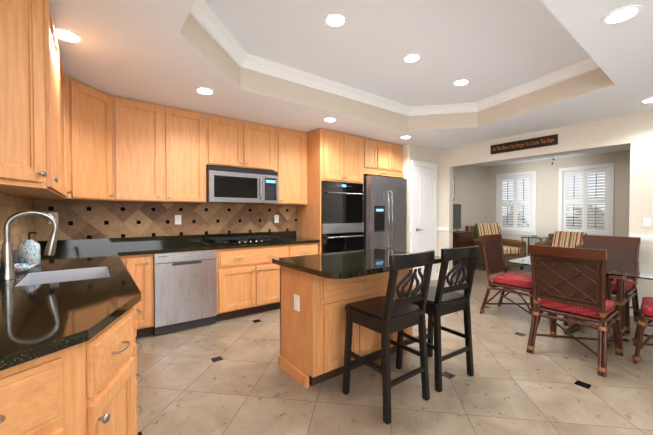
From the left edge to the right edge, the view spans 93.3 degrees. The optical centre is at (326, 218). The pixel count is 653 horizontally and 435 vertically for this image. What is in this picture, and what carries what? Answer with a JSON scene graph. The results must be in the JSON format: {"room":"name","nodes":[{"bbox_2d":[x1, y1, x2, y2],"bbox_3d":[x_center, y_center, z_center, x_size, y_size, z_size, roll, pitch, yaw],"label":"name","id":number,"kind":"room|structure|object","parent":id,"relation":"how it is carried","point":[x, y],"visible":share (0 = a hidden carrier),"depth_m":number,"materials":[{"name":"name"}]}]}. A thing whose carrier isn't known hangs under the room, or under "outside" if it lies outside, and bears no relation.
{"room":"kitchen","nodes":[
{"label":"kitchen","id":0,"kind":"room"},
{"bbox_2d":[208,164,263,203],"bbox_3d":[-1.259,-0.435,4.115,0.702,0.443,0.456,-1,1,-37],"label":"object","id":1,"kind":"object","parent":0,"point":[227,183],"depth_m":3.96,"materials":[{"name":"silver metal"}]},
{"bbox_2d":[49,0,652,166],"bbox_3d":[3.044,-1.503,2.959,9.620,0.410,7.665,-1,1,-37],"label":"ceiling","id":2,"kind":"structure","parent":0,"point":[171,53],"depth_m":2.89,"materials":[{"name":"white paint"}]},
{"bbox_2d":[55,27,83,42],"bbox_3d":[-1.819,-1.279,2.154,0.189,0.008,0.189,0,1,14],"label":"recessed light","id":3,"kind":"object","parent":2,"relation":"in","point":[63,34],"depth_m":2.16,"materials":[{"name":"white"}]},
{"bbox_2d":[195,87,214,94],"bbox_3d":[-1.234,-1.296,3.129,0.189,0.008,0.189,1,1,32],"label":"recessed light","id":4,"kind":"object","parent":2,"relation":"in","point":[202,90],"depth_m":3.11,"materials":[{"name":"white"}]},
{"bbox_2d":[323,117,336,121],"bbox_3d":[0.044,-1.312,4.091,0.189,0.008,0.189,-1,1,-43],"label":"recessed light","id":5,"kind":"object","parent":2,"relation":"in","point":[329,119],"depth_m":4.07,"materials":[{"name":"white"}]},
{"bbox_2d":[324,12,346,27],"bbox_3d":[0.073,-1.616,2.511,0.189,0.008,0.189,-1,1,-43],"label":"recessed light","id":6,"kind":"object","parent":2,"relation":"in","point":[337,19],"depth_m":2.50,"materials":[{"name":"white"}]},
{"bbox_2d":[189,0,599,115],"bbox_3d":[0.850,-1.570,2.934,3.948,0.114,2.308,-1,1,-37],"label":"crown molding","id":7,"kind":"structure","parent":2,"relation":"attached to","point":[206,17],"depth_m":3.48,"materials":[{"name":"white paint"}]},
{"bbox_2d":[400,135,411,138],"bbox_3d":[1.286,-1.328,5.014,0.189,0.008,0.189,-1,1,-43],"label":"recessed light","id":8,"kind":"object","parent":2,"relation":"in","point":[402,137],"depth_m":5.02,"materials":[{"name":"white"}]},
{"bbox_2d":[402,53,421,62],"bbox_3d":[0.864,-1.626,3.121,0.189,0.008,0.189,1,1,32],"label":"recessed light","id":9,"kind":"object","parent":2,"relation":"in","point":[412,57],"depth_m":3.10,"materials":[{"name":"white"}]},
{"bbox_2d":[453,79,469,85],"bbox_3d":[1.619,-1.636,3.702,0.189,0.008,0.189,1,1,32],"label":"recessed light","id":10,"kind":"object","parent":2,"relation":"in","point":[460,82],"depth_m":3.69,"materials":[{"name":"white"}]},
{"bbox_2d":[601,5,642,24],"bbox_3d":[1.850,-1.276,1.935,0.189,0.008,0.189,-1,1,-43],"label":"recessed light","id":11,"kind":"object","parent":2,"relation":"in","point":[625,13],"depth_m":1.92,"materials":[{"name":"white"}]},
{"bbox_2d":[640,97,652,102],"bbox_3d":[3.561,-1.300,3.375,0.189,0.008,0.189,0,1,14],"label":"recessed light","id":12,"kind":"object","parent":2,"relation":"in","point":[648,100],"depth_m":3.38,"materials":[{"name":"white"}]},
{"bbox_2d":[135,263,652,434],"bbox_3d":[3.044,1.272,3.006,9.620,0.060,7.665,-1,1,-37],"label":"floor","id":13,"kind":"structure","parent":0,"point":[227,377],"depth_m":2.31,"materials":[{"name":"tile"}]},
{"bbox_2d":[0,362,141,434],"bbox_3d":[-0.964,0.836,1.028,0.642,0.877,0.703,-1,1,-37],"label":"base cabinet","id":14,"kind":"object","parent":13,"relation":"on","point":[106,403],"depth_m":1.02,"materials":[{"name":"brown wood"}]},
{"bbox_2d":[0,246,167,397],"bbox_3d":[-1.711,0.361,2.020,0.658,0.037,3.278,-1,1,-37],"label":"countertop","id":15,"kind":"structure","parent":14,"relation":"on","point":[51,333],"depth_m":1.18,"materials":[{"name":"black stone"}]},
{"bbox_2d":[14,232,40,272],"bbox_3d":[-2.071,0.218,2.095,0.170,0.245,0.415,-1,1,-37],"label":"soap dispenser","id":16,"kind":"object","parent":15,"relation":"on","point":[29,252],"depth_m":2.18,"materials":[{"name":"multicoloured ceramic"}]},
{"bbox_2d":[0,210,59,269],"bbox_3d":[-1.767,0.146,1.838,0.260,0.398,0.102,-1,1,-37],"label":"faucet","id":17,"kind":"object","parent":15,"relation":"on","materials":[{"name":"silver metal"}]},
{"bbox_2d":[0,258,111,285],"bbox_3d":[-1.702,0.431,1.928,0.553,0.265,0.643,-1,1,-37],"label":"sink","id":18,"kind":"object","parent":15,"relation":"in","point":[60,269],"depth_m":2.10,"materials":[{"name":"silver metal"}]},
{"bbox_2d":[124,254,151,305],"bbox_3d":[-2.129,0.797,3.360,0.351,0.877,0.647,-1,1,-37],"label":"base cabinet","id":19,"kind":"object","parent":13,"relation":"on","point":[139,265],"depth_m":3.15,"materials":[{"name":"brown wood"}]},
{"bbox_2d":[152,250,219,332],"bbox_3d":[-1.713,0.794,3.638,0.635,0.874,0.610,-1,1,-37],"label":"dishwasher","id":20,"kind":"object","parent":13,"relation":"on","point":[185,283],"depth_m":3.39,"materials":[{"name":"silver metal"}]},
{"bbox_2d":[116,238,319,257],"bbox_3d":[-1.266,0.328,3.995,2.432,0.037,0.663,-1,1,-37],"label":"countertop","id":21,"kind":"structure","parent":20,"relation":"on","point":[121,250],"depth_m":3.64,"materials":[{"name":"black stone"}]},
{"bbox_2d":[200,234,283,245],"bbox_3d":[-1.109,0.275,4.129,0.925,0.062,0.520,-1,1,-37],"label":"cooktop","id":22,"kind":"object","parent":21,"relation":"in","point":[232,239],"depth_m":4.09,"materials":[{"name":"black glass"}]},
{"bbox_2d":[220,246,295,320],"bbox_3d":[-1.057,0.783,4.169,1.040,0.877,0.647,-1,1,-37],"label":"base cabinet","id":23,"kind":"object","parent":13,"relation":"on","point":[249,279],"depth_m":3.86,"materials":[{"name":"brown wood"}]},
{"bbox_2d":[296,242,317,255],"bbox_3d":[-0.531,0.777,4.566,0.580,0.877,0.647,-1,1,-37],"label":"base cabinet","id":24,"kind":"object","parent":13,"relation":"on","point":[305,248],"depth_m":4.35,"materials":[{"name":"brown wood"}]},
{"bbox_2d":[297,180,363,253],"bbox_3d":[0.071,0.323,4.997,0.826,1.770,0.672,-1,1,-37],"label":"double wall oven","id":25,"kind":"object","parent":13,"relation":"on","point":[333,215],"depth_m":4.68,"materials":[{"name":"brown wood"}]},
{"bbox_2d":[272,249,440,387],"bbox_3d":[0.297,0.790,2.628,1.250,0.915,0.845,-1,1,-37],"label":"base cabinet","id":26,"kind":"object","parent":13,"relation":"on","point":[318,292],"visible":0.6,"depth_m":2.37,"materials":[{"name":"brown wood"}]},
{"bbox_2d":[272,249,440,278],"bbox_3d":[0.297,0.351,2.620,1.250,0.037,0.845,-1,1,-37],"label":"countertop","id":27,"kind":"structure","parent":26,"relation":"on","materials":[{"name":"stone"}]},
{"bbox_2d":[364,174,406,251],"bbox_3d":[0.859,0.231,5.483,0.900,1.913,0.811,-1,1,-37],"label":"refrigerator","id":28,"kind":"object","parent":13,"relation":"on","point":[385,198],"depth_m":5.13,"materials":[{"name":"grey metal"}]},
{"bbox_2d":[342,250,434,424],"bbox_3d":[0.438,0.734,2.150,0.438,1.045,0.506,-1,1,-37],"label":"bar stool","id":29,"kind":"object","parent":13,"relation":"on","point":[387,315],"visible":1,"depth_m":2.04,"materials":[{"name":"black paint"}]},
{"bbox_2d":[396,245,478,392],"bbox_3d":[0.897,0.729,2.483,0.436,1.045,0.505,-1,1,-33],"label":"bar stool","id":30,"kind":"object","parent":13,"relation":"on","point":[442,300],"visible":0.98,"depth_m":2.35,"materials":[{"name":"black paint"}]},
{"bbox_2d":[453,204,474,268],"bbox_3d":[3.149,0.407,7.433,0.780,1.520,0.465,-1,1,-37],"label":"tv console","id":31,"kind":"object","parent":13,"relation":"on","point":[463,238],"visible":0.35,"depth_m":7.30,"materials":[{"name":"brown wood"}]},
{"bbox_2d":[465,223,525,269],"bbox_3d":[4.055,0.636,7.464,0.880,1.060,1.037,0,1,-7],"label":"striped armchair","id":32,"kind":"object","parent":13,"relation":"on","point":[514,249],"visible":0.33,"depth_m":7.28,"materials":[{"name":"wicker"}]},
{"bbox_2d":[480,234,549,314],"bbox_3d":[2.390,0.725,3.913,0.569,1.011,0.678,-1,1,-37],"label":"dining chair","id":33,"kind":"object","parent":13,"relation":"on","point":[494,258],"visible":0.77,"depth_m":3.95,"materials":[{"name":"wicker"}]},
{"bbox_2d":[493,272,532,288],"bbox_3d":[2.418,0.769,3.876,0.470,0.085,0.450,-1,1,-37],"label":"cushion","id":34,"kind":"object","parent":33,"relation":"on","point":[509,280],"depth_m":3.77,"materials":[{"name":"red fabric"}]},
{"bbox_2d":[520,235,547,255],"bbox_3d":[5.122,0.781,7.598,0.460,0.766,0.460,-1,1,-37],"label":"metal side table","id":35,"kind":"object","parent":13,"relation":"on","point":[536,236],"visible":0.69,"depth_m":7.56,"materials":[{"name":"black"}]},
{"bbox_2d":[534,231,597,247],"bbox_3d":[5.221,0.734,6.732,1.037,0.890,0.880,-1,1,-37],"label":"striped armchair","id":36,"kind":"object","parent":13,"relation":"on","point":[565,239],"visible":0.25,"depth_m":6.83,"materials":[{"name":"fabric"}]},
{"bbox_2d":[526,244,623,377],"bbox_3d":[2.274,0.743,2.826,0.678,1.011,0.569,-1,1,-37],"label":"dining chair","id":37,"kind":"object","parent":13,"relation":"on","point":[568,282],"visible":1,"depth_m":2.67,"materials":[{"name":"wicker"}]},
{"bbox_2d":[539,299,614,318],"bbox_3d":[2.312,0.786,2.856,0.450,0.085,0.470,-1,1,-37],"label":"cushion","id":38,"kind":"object","parent":37,"relation":"on","point":[575,310],"depth_m":2.70,"materials":[{"name":"red fabric"}]},
{"bbox_2d":[508,256,652,344],"bbox_3d":[2.845,0.858,3.279,1.100,0.751,1.350,-1,1,-37],"label":"glass dining table","id":39,"kind":"object","parent":13,"relation":"on","point":[620,271],"visible":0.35,"depth_m":3.08,"materials":[{"name":"clear glass"}]},
{"bbox_2d":[583,235,640,333],"bbox_3d":[3.345,0.728,3.723,0.678,1.011,0.569,-1,1,-37],"label":"dining chair","id":40,"kind":"object","parent":13,"relation":"on","point":[618,248],"visible":0.35,"depth_m":3.73,"materials":[{"name":"wicker"}]},
{"bbox_2d":[612,279,632,291],"bbox_3d":[3.307,0.772,3.695,0.450,0.085,0.470,-1,1,-37],"label":"cushion","id":41,"kind":"object","parent":40,"relation":"on","point":[628,284],"depth_m":3.50,"materials":[{"name":"red fabric"}]},
{"bbox_2d":[631,297,652,363],"bbox_3d":[3.073,0.746,2.619,0.678,1.011,0.569,1,1,45],"label":"dining chair","id":42,"kind":"object","parent":13,"relation":"on","point":[645,310],"visible":1,"depth_m":2.64,"materials":[{"name":"wood"}]},
{"bbox_2d":[642,297,652,316],"bbox_3d":[3.039,0.790,2.653,0.514,0.085,0.497,-1,1,-37],"label":"cushion","id":43,"kind":"object","parent":42,"relation":"on","point":[647,302],"depth_m":2.66,"materials":[{"name":"red fabric"}]},
{"bbox_2d":[402,145,403,177],"bbox_3d":[1.252,-0.282,5.884,0.100,2.950,0.660,-1,1,-37],"label":"wall","id":44,"kind":"structure","parent":0,"point":[403,145],"depth_m":5.60,"materials":[{"name":"beige paint"}]},
{"bbox_2d":[388,144,402,175],"bbox_3d":[1.052,-1.085,5.733,0.376,0.511,0.642,-1,1,-37],"label":"upper cabinet","id":45,"kind":"object","parent":44,"relation":"attached to","point":[399,148],"depth_m":5.53,"materials":[{"name":"brown wood"}]},
{"bbox_2d":[404,144,439,284],"bbox_3d":[1.805,-0.281,5.808,0.890,2.950,0.110,-1,1,-37],"label":"wall","id":46,"kind":"structure","parent":0,"point":[411,151],"depth_m":5.61,"materials":[{"name":"beige paint"}]},
{"bbox_2d":[0,192,35,256],"bbox_3d":[-1.971,0.074,1.820,0.010,0.545,3.280,-1,1,-37],"label":"tile backsplash","id":47,"kind":"structure","parent":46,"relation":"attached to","point":[10,204],"depth_m":2.39,"materials":[{"name":"tile"}]},
{"bbox_2d":[0,0,47,191],"bbox_3d":[-1.531,-0.715,1.444,0.270,1.106,0.417,-1,1,-37],"label":"upper cabinet","id":48,"kind":"object","parent":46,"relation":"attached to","point":[23,23],"depth_m":1.56,"materials":[{"name":"brown wood"}]},
{"bbox_2d":[0,0,63,195],"bbox_3d":[-1.872,-0.723,1.914,0.292,1.106,0.743,-1,1,-37],"label":"upper cabinet","id":49,"kind":"object","parent":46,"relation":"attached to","point":[63,137],"depth_m":2.08,"materials":[{"name":"brown wood"}]},
{"bbox_2d":[20,74,67,199],"bbox_3d":[-2.238,-0.731,2.398,0.292,1.106,0.742,-1,1,-37],"label":"upper cabinet","id":50,"kind":"object","parent":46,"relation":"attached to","point":[65,197],"depth_m":2.73,"materials":[{"name":"brown wood"}]},
{"bbox_2d":[59,76,115,200],"bbox_3d":[-2.513,-0.742,3.053,0.642,1.106,0.632,-1,1,-37],"label":"upper cabinet","id":51,"kind":"object","parent":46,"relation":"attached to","point":[91,111],"depth_m":3.00,"materials":[{"name":"brown wood"}]},
{"bbox_2d":[104,97,207,202],"bbox_3d":[-1.973,-0.752,3.621,1.017,1.106,0.375,-1,1,-37],"label":"upper cabinet","id":52,"kind":"object","parent":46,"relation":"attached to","point":[162,151],"depth_m":3.51,"materials":[{"name":"brown wood"}]},
{"bbox_2d":[36,231,295,249],"bbox_3d":[-1.713,0.259,4.058,3.068,0.100,0.022,-1,1,-37],"label":"backsplash","id":53,"kind":"structure","parent":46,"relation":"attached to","point":[74,244],"depth_m":3.64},
{"bbox_2d":[36,200,296,240],"bbox_3d":[-1.704,0.036,4.070,3.090,0.545,0.010,-1,1,-37],"label":"tile backsplash","id":54,"kind":"structure","parent":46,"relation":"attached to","point":[91,219],"depth_m":3.77,"materials":[{"name":"tile"}]},
{"bbox_2d":[49,212,57,223],"bbox_3d":[-2.836,-0.007,3.203,0.074,0.120,0.008,-1,1,-37],"label":"outlet","id":55,"kind":"object","parent":54,"relation":"attached to","point":[54,215],"visible":0.58,"depth_m":3.21,"materials":[{"name":"white plastic"}]},
{"bbox_2d":[175,215,180,223],"bbox_3d":[-1.886,0.011,3.921,0.074,0.120,0.008,-1,1,-37],"label":"outlet","id":56,"kind":"object","parent":54,"relation":"attached to","point":[177,219],"visible":1,"depth_m":3.92,"materials":[{"name":"white plastic"}]},
{"bbox_2d":[274,215,278,222],"bbox_3d":[-0.769,0.000,4.764,0.074,0.120,0.008,-1,1,-37],"label":"outlet","id":57,"kind":"object","parent":54,"relation":"attached to","point":[276,218],"visible":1,"depth_m":4.76,"materials":[{"name":"white plastic"}]},
{"bbox_2d":[208,114,275,171],"bbox_3d":[-1.202,-1.000,4.229,0.949,0.630,0.327,-1,1,-37],"label":"upper cabinet","id":58,"kind":"object","parent":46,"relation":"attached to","point":[245,144],"depth_m":4.08,"materials":[{"name":"brown wood"}]},
{"bbox_2d":[264,168,279,203],"bbox_3d":[-0.895,-0.440,4.413,0.238,0.443,0.419,-1,1,-37],"label":"control panel","id":59,"kind":"object","parent":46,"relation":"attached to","point":[271,179],"depth_m":4.26,"materials":[{"name":"silver metal"}]},
{"bbox_2d":[276,127,307,207],"bbox_3d":[-0.602,-0.769,4.686,0.552,1.106,0.327,-1,1,-37],"label":"upper cabinet","id":60,"kind":"object","parent":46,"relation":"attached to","point":[291,145],"depth_m":4.57,"materials":[{"name":"brown wood"}]},
{"bbox_2d":[308,128,363,183],"bbox_3d":[0.069,-0.947,4.979,0.826,0.761,0.664,-1,1,-37],"label":"upper cabinet","id":61,"kind":"object","parent":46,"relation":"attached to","point":[332,155],"depth_m":4.66,"materials":[{"name":"brown wood"}]},
{"bbox_2d":[364,137,395,175],"bbox_3d":[0.701,-1.080,5.468,0.724,0.511,0.642,-1,1,-37],"label":"upper cabinet","id":62,"kind":"object","parent":46,"relation":"attached to","point":[379,156],"depth_m":5.22,"materials":[{"name":"brown wood"}]},
{"bbox_2d":[411,160,436,284],"bbox_3d":[1.842,0.070,5.739,0.780,2.250,0.070,-1,1,-37],"label":"pantry door","id":63,"kind":"structure","parent":46,"relation":"in","point":[423,208],"depth_m":5.74,"materials":[{"name":"white"}]},
{"bbox_2d":[440,110,652,307],"bbox_3d":[4.013,-0.246,3.722,0.120,2.950,7.440,-1,1,-37],"label":"wall","id":64,"kind":"structure","parent":0,"point":[475,192],"depth_m":5.87,"materials":[{"name":"beige paint"}]},
{"bbox_2d":[453,177,454,200],"bbox_3d":[3.027,-0.756,7.616,0.450,0.600,0.031,-1,1,-37],"label":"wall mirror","id":65,"kind":"object","parent":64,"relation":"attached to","point":[453,187],"visible":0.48,"depth_m":7.71,"materials":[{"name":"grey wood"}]},
{"bbox_2d":[496,171,536,234],"bbox_3d":[5.030,-0.411,8.204,0.141,1.630,1.010,-1,1,-37],"label":"sunroom window","id":66,"kind":"structure","parent":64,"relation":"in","point":[529,228],"depth_m":8.17,"materials":[{"name":"white"}]},
{"bbox_2d":[491,134,557,153],"bbox_3d":[3.064,-1.160,4.842,0.024,0.150,0.944,-1,1,-37],"label":"sign board","id":67,"kind":"object","parent":64,"relation":"attached to","point":[543,141],"visible":1,"depth_m":4.79,"materials":[{"name":"black wood"}]},
{"bbox_2d":[558,163,613,235],"bbox_3d":[5.904,-0.392,7.047,0.141,1.630,1.030,-1,1,-37],"label":"sunroom window","id":68,"kind":"structure","parent":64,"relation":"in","point":[607,200],"depth_m":7.01,"materials":[{"name":"white"}]},
{"bbox_2d":[629,234,652,316],"bbox_3d":[5.008,0.736,2.302,0.021,1.035,3.987,-1,1,-37],"label":"chair rail","id":69,"kind":"object","parent":64,"relation":"attached to","point":[646,238],"depth_m":3.78,"materials":[{"name":"white wood"}]},
{"bbox_2d":[643,217,650,226],"bbox_3d":[3.905,0.044,3.758,0.014,0.120,0.074,-1,1,-37],"label":"switch plate","id":70,"kind":"object","parent":64,"relation":"attached to","point":[646,222],"visible":1,"depth_m":3.76,"materials":[{"name":"white plastic"}]},
{"label":"outside","id":71,"kind":"structure","parent":0,"visible":0},
{"bbox_2d":[502,172,604,229],"bbox_3d":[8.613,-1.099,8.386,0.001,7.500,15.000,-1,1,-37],"label":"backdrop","id":72,"kind":"structure","parent":71,"point":[568,206],"depth_m":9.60,"materials":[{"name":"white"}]}
]}

